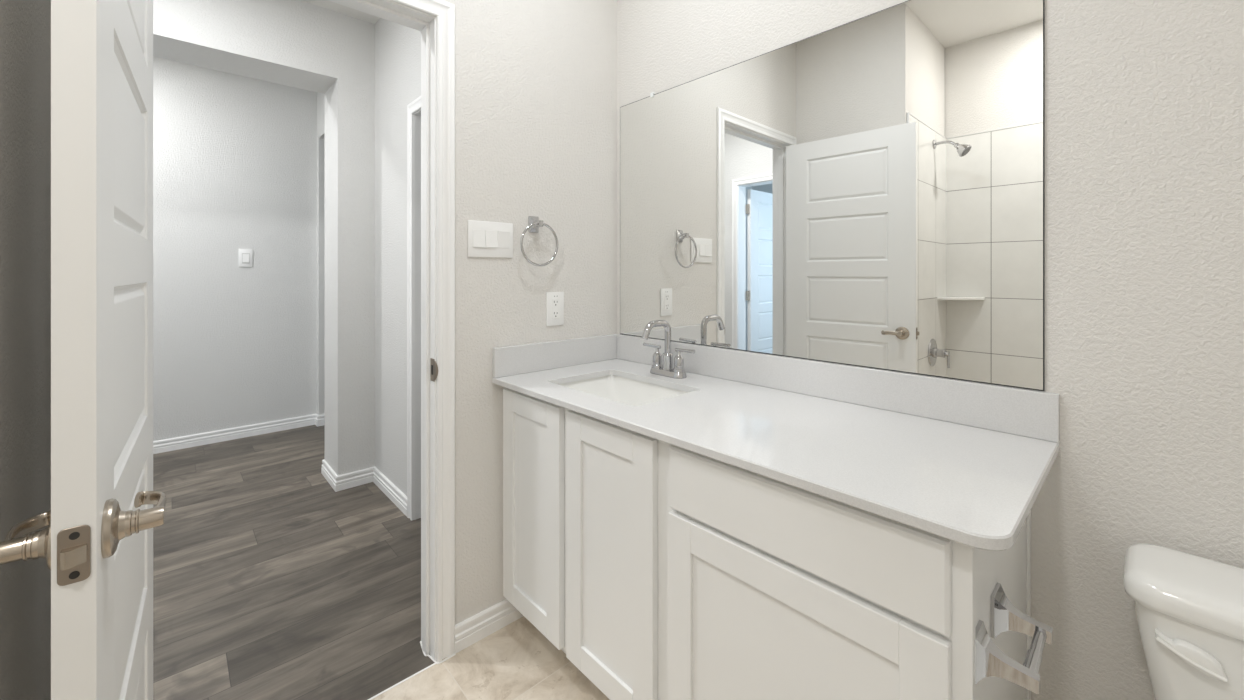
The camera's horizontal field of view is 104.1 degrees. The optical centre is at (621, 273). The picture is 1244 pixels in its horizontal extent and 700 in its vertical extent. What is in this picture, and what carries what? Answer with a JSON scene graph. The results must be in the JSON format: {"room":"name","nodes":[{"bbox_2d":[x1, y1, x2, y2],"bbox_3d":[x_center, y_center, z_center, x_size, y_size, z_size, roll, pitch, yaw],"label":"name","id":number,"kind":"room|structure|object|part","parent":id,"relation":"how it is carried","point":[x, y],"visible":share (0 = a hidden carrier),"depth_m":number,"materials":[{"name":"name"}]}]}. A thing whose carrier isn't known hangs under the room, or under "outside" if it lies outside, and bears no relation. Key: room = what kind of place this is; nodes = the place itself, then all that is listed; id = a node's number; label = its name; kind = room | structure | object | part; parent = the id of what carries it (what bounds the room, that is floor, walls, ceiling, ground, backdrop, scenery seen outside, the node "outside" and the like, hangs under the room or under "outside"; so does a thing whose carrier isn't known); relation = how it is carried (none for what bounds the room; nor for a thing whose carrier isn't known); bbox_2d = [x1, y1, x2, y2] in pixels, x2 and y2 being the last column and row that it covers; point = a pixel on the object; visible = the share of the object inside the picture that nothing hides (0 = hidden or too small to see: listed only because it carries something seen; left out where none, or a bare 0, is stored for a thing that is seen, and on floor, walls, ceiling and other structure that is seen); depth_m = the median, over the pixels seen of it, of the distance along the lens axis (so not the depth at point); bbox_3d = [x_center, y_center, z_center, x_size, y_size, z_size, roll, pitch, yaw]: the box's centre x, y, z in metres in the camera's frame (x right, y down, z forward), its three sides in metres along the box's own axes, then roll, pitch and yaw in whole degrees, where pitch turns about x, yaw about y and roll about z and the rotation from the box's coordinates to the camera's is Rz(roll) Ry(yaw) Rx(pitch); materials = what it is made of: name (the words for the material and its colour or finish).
{"room":"bathroom","nodes":[
{"label":"bathroom","id":0,"kind":"room"},
{"bbox_2d":[0,0,50,699],"bbox_3d":[-1.236,-0.085,0.506,0.763,2.786,0.635,0,0,-43],"label":"wall","id":1,"kind":"structure","parent":0,"point":[25,25],"depth_m":0.81,"materials":[{"name":"grey paint"}]},
{"bbox_2d":[153,57,316,440],"bbox_3d":[-3.239,-0.085,3.350,1.930,2.786,0.120,0,0,-43],"label":"wall","id":2,"kind":"structure","parent":0,"point":[235,156],"depth_m":3.58,"materials":[{"name":"white paint"}]},
{"bbox_2d":[153,414,324,453],"bbox_3d":[-2.759,1.186,3.656,3.050,0.083,0.084,0,0,-43],"label":"baseboard","id":3,"kind":"structure","parent":2,"relation":"attached to","point":[177,443],"depth_m":3.60,"materials":[{"name":"white paint"}]},
{"bbox_2d":[239,249,252,266],"bbox_3d":[-2.824,-0.116,3.645,0.082,0.134,0.012,0,0,-43],"label":"light switch","id":4,"kind":"object","parent":2,"relation":"attached to","point":[245,255],"visible":1,"depth_m":3.64,"materials":[{"name":"white plastic"}]},
{"bbox_3d":[-2.823,-0.113,3.644,0.047,0.078,0.002,0,0,-43],"label":"switch frame","id":5,"kind":"part","parent":4,"relation":"part of","materials":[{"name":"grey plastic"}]},
{"bbox_2d":[153,0,374,474],"bbox_3d":[-1.884,-0.085,2.713,3.050,2.786,0.323,0,0,-43],"label":"wall","id":6,"kind":"structure","parent":0,"point":[300,44],"depth_m":2.77,"materials":[{"name":"white paint"}]},
{"bbox_2d":[153,0,379,91],"bbox_3d":[-1.751,-1.528,1.211,5.500,0.100,5.700,0,0,-43],"label":"ceiling","id":7,"kind":"structure","parent":0,"point":[327,4],"depth_m":2.73,"materials":[{"name":"white paint"}]},
{"bbox_2d":[317,92,324,414],"bbox_3d":[-1.724,-0.085,3.960,1.120,2.786,1.287,0,0,-43],"label":"niche","id":8,"kind":"object","parent":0,"point":[320,96],"visible":0.05,"depth_m":3.92,"materials":[{"name":"white paint"}]},
{"bbox_2d":[153,425,609,699],"bbox_3d":[-1.762,1.268,1.296,5.400,0.080,5.560,0,0,-43],"label":"floor","id":9,"kind":"structure","parent":0,"point":[271,582],"depth_m":1.84,"materials":[{"name":"grey wood"}]},
{"bbox_2d":[503,387,1030,699],"bbox_3d":[0.237,0.803,1.378,0.556,0.850,1.358,0,0,-43],"label":"vanity cabinet","id":10,"kind":"object","parent":9,"relation":"on","point":[660,570],"visible":0.72,"depth_m":1.02,"materials":[{"name":"white paint"}]},
{"bbox_3d":[-0.287,0.751,1.552,0.007,0.586,0.205,0,0,-43],"label":"door panel","id":11,"kind":"part","parent":10,"relation":"part of","materials":[{"name":"white paint"}]},
{"bbox_3d":[-0.289,0.751,1.550,0.019,0.710,0.329,0,0,-43],"label":"cabinet door","id":12,"kind":"part","parent":10,"relation":"part of","materials":[{"name":"white paint"}]},
{"bbox_3d":[-0.036,0.751,1.281,0.007,0.582,0.216,0,0,-43],"label":"door panel","id":13,"kind":"part","parent":10,"relation":"part of","materials":[{"name":"white paint"}]},
{"bbox_3d":[-0.038,0.751,1.279,0.019,0.710,0.344,0,0,-43],"label":"cabinet door","id":14,"kind":"part","parent":10,"relation":"part of","materials":[{"name":"white paint"}]},
{"bbox_2d":[492,334,1059,550],"bbox_3d":[0.244,0.317,1.353,0.581,0.122,1.405,0,0,-43],"label":"countertop","id":15,"kind":"structure","parent":10,"relation":"on","point":[967,463],"depth_m":1.11,"materials":[{"name":"white stone"}]},
{"bbox_2d":[559,375,688,405],"bbox_3d":[-0.002,0.449,1.562,0.339,0.140,0.472,0,0,-43],"label":"sink basin","id":16,"kind":"object","parent":15,"relation":"in","point":[628,391],"visible":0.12,"depth_m":1.73,"materials":[{"name":"white ceramic"}]},
{"bbox_2d":[641,320,694,378],"bbox_3d":[0.155,0.259,1.710,0.181,0.197,0.181,0,0,0],"label":"faucet","id":17,"kind":"object","parent":15,"relation":"on","point":[666,369],"visible":1,"depth_m":1.69,"materials":[{"name":"silver metal"}]},
{"bbox_3d":[0.109,0.263,1.767,0.014,0.015,0.081,0,0,-43],"label":"lever","id":18,"kind":"part","parent":17,"relation":"part of","materials":[{"name":"silver metal"}]},
{"bbox_3d":[0.122,0.250,1.674,0.147,0.180,0.039,0,0,-43],"label":"spout","id":19,"kind":"part","parent":17,"relation":"part of","materials":[{"name":"silver metal"}]},
{"bbox_3d":[0.127,0.303,1.748,0.041,0.074,0.041,0,0,-43],"label":"handle","id":20,"kind":"part","parent":17,"relation":"part of","materials":[{"name":"silver metal"}]},
{"bbox_3d":[0.196,0.303,1.673,0.041,0.074,0.041,0,0,-43],"label":"handle","id":21,"kind":"part","parent":17,"relation":"part of","materials":[{"name":"silver metal"}]},
{"bbox_3d":[0.214,0.263,1.654,0.014,0.015,0.081,0,0,-43],"label":"lever","id":22,"kind":"part","parent":17,"relation":"part of","materials":[{"name":"silver metal"}]},
{"bbox_3d":[0.300,0.826,0.919,0.007,0.435,0.423,0,0,-43],"label":"door panel","id":23,"kind":"part","parent":10,"relation":"part of","materials":[{"name":"white paint"}]},
{"bbox_3d":[0.298,0.826,0.917,0.019,0.559,0.547,0,0,-43],"label":"cabinet door","id":24,"kind":"part","parent":10,"relation":"part of","materials":[{"name":"white paint"}]},
{"bbox_3d":[0.298,0.466,0.917,0.019,0.140,0.547,0,0,-43],"label":"drawer","id":25,"kind":"part","parent":10,"relation":"part of","materials":[{"name":"white paint"}]},
{"bbox_2d":[975,582,1052,693],"bbox_3d":[0.617,0.578,0.762,0.188,0.069,0.075,0,0,-43],"label":"toilet paper holder","id":26,"kind":"object","parent":10,"relation":"attached to","point":[990,661],"visible":0.99,"depth_m":0.73,"materials":[{"name":"silver metal"}]},
{"bbox_3d":[0.567,0.578,0.717,0.053,0.069,0.075,0,0,-43],"label":"post","id":27,"kind":"part","parent":26,"relation":"part of","materials":[{"name":"silver metal"}]},
{"bbox_3d":[0.666,0.578,0.808,0.053,0.069,0.075,0,0,-43],"label":"post","id":28,"kind":"part","parent":26,"relation":"part of","materials":[{"name":"silver metal"}]},
{"bbox_3d":[0.893,0.804,1.066,0.020,0.848,0.006,0,0,-43],"label":"scribe molding","id":29,"kind":"part","parent":10,"relation":"part of","materials":[{"name":"white paint"}]},
{"bbox_2d":[1123,543,1243,699],"bbox_3d":[0.881,0.867,0.552,0.693,0.722,0.442,0,0,-43],"label":"toilet","id":30,"kind":"object","parent":9,"relation":"on","point":[1190,607],"visible":1,"depth_m":0.78,"materials":[{"name":"white ceramic"}]},
{"bbox_3d":[1.064,0.530,0.722,0.194,0.048,0.442,0,0,-43],"label":"tank lid","id":31,"kind":"part","parent":30,"relation":"part of","materials":[{"name":"white ceramic"}]},
{"bbox_3d":[1.066,0.705,0.723,0.179,0.302,0.416,0,0,-43],"label":"tank","id":32,"kind":"part","parent":30,"relation":"part of","materials":[{"name":"white ceramic"}]},
{"bbox_3d":[0.894,0.601,0.764,0.018,0.038,0.074,0,0,-43],"label":"flush lever","id":33,"kind":"part","parent":30,"relation":"part of","materials":[{"name":"white ceramic"}]},
{"bbox_2d":[375,18,420,495],"bbox_3d":[-0.924,-0.085,2.385,0.120,2.786,1.465,0,0,-43],"label":"wall","id":34,"kind":"structure","parent":0,"point":[397,46],"depth_m":2.66,"materials":[{"name":"white paint"}]},
{"bbox_2d":[321,459,406,515],"bbox_3d":[-1.463,1.186,2.723,0.210,0.083,0.911,0,0,-43],"label":"baseboard","id":35,"kind":"structure","parent":34,"relation":"attached to","point":[372,474],"depth_m":2.77,"materials":[{"name":"white paint"}]},
{"bbox_2d":[407,96,420,520],"bbox_3d":[-0.766,0.188,2.204,0.135,2.079,0.797,0,0,-43],"label":"door frame","id":36,"kind":"structure","parent":34,"relation":"attached to","point":[414,106],"depth_m":2.43,"materials":[{"name":"white paint"}]},
{"bbox_2d":[444,0,616,624],"bbox_3d":[-0.636,-0.085,1.574,1.810,2.786,0.115,0,0,-43],"label":"wall","id":37,"kind":"structure","parent":0,"point":[536,80],"depth_m":1.74,"materials":[{"name":"white paint"}]},
{"bbox_2d":[0,0,165,699],"bbox_3d":[-0.848,0.216,0.801,0.142,2.008,0.730,0,0,-43],"label":"door","id":38,"kind":"structure","parent":37,"relation":"in","point":[96,545],"depth_m":0.57,"materials":[{"name":"white paint"}]},
{"bbox_3d":[-0.715,0.315,0.584,0.036,0.031,0.109,0,0,-40],"label":"handle","id":39,"kind":"part","parent":38,"relation":"part of","materials":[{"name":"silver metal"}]},
{"bbox_3d":[-0.609,0.313,0.539,0.025,0.062,0.002,0,0,-40],"label":"latch plate","id":40,"kind":"part","parent":38,"relation":"part of","materials":[{"name":"silver metal"}]},
{"bbox_3d":[-0.637,0.315,0.651,0.038,0.031,0.109,0,0,-43],"label":"handle","id":41,"kind":"part","parent":38,"relation":"part of","materials":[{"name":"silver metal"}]},
{"bbox_2d":[329,0,454,661],"bbox_3d":[-0.887,0.179,1.331,0.835,2.097,0.130,0,0,-43],"label":"door frame","id":42,"kind":"structure","parent":37,"relation":"attached to","point":[444,11],"depth_m":1.55,"materials":[{"name":"white paint"}]},
{"bbox_3d":[-0.598,0.307,1.541,0.044,0.072,0.006,0,0,39],"label":"strike plate","id":43,"kind":"part","parent":42,"relation":"part of","materials":[{"name":"silver metal"}]},
{"bbox_2d":[368,641,455,699],"bbox_3d":[-0.863,1.228,1.349,0.772,0.006,0.134,0,0,-43],"label":"trim caulk line","id":44,"kind":"structure","parent":37,"relation":"attached to","point":[428,655],"depth_m":1.50,"materials":[{"name":"white"}]},
{"bbox_2d":[455,599,522,653],"bbox_3d":[-0.447,1.186,1.661,0.260,0.083,0.014,0,0,-43],"label":"baseboard","id":45,"kind":"structure","parent":37,"relation":"attached to","point":[492,619],"depth_m":1.64,"materials":[{"name":"white paint"}]},
{"bbox_2d":[468,220,512,257],"bbox_3d":[-0.448,-0.116,1.663,0.168,0.122,0.011,0,0,-43],"label":"light switch","id":46,"kind":"object","parent":37,"relation":"attached to","point":[485,238],"visible":1,"depth_m":1.66,"materials":[{"name":"white plastic"}]},
{"bbox_2d":[520,216,557,266],"bbox_3d":[-0.307,-0.117,1.763,0.161,0.185,0.054,0,0,-43],"label":"towel ring","id":47,"kind":"object","parent":37,"relation":"attached to","point":[534,223],"visible":1,"depth_m":1.76,"materials":[{"name":"silver metal"}]},
{"bbox_2d":[546,292,563,325],"bbox_3d":[-0.254,0.134,1.845,0.079,0.127,0.008,0,0,-43],"label":"electrical outlet","id":48,"kind":"object","parent":37,"relation":"attached to","point":[554,301],"visible":1,"depth_m":1.84,"materials":[{"name":"white plastic"}]},
{"bbox_2d":[552,299,558,318],"bbox_3d":[-0.252,0.134,1.843,0.034,0.076,0.002,0,0,-43],"label":"receptacle","id":49,"kind":"object","parent":48,"relation":"attached to","point":[555,302],"depth_m":1.84,"materials":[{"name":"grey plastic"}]},
{"bbox_2d":[617,0,1243,699],"bbox_3d":[0.798,-0.085,1.272,0.120,2.786,2.280,0,0,-43],"label":"wall","id":50,"kind":"structure","parent":0,"point":[1144,99],"depth_m":0.97,"materials":[{"name":"white paint"}]},
{"bbox_2d":[620,0,1044,390],"bbox_3d":[0.453,-0.228,1.548,0.010,0.965,1.356,0,0,-43],"label":"wall mirror","id":51,"kind":"object","parent":50,"relation":"attached to","point":[867,191],"visible":1,"depth_m":1.33,"materials":[{"name":"silver mirror"}]},
{"bbox_2d":[616,334,1059,442],"bbox_3d":[0.450,0.307,1.545,0.018,0.102,1.405,0,0,-43],"label":"backsplash","id":52,"kind":"structure","parent":50,"relation":"attached to","point":[1011,410],"depth_m":1.28,"materials":[{"name":"white stone"}]}
]}

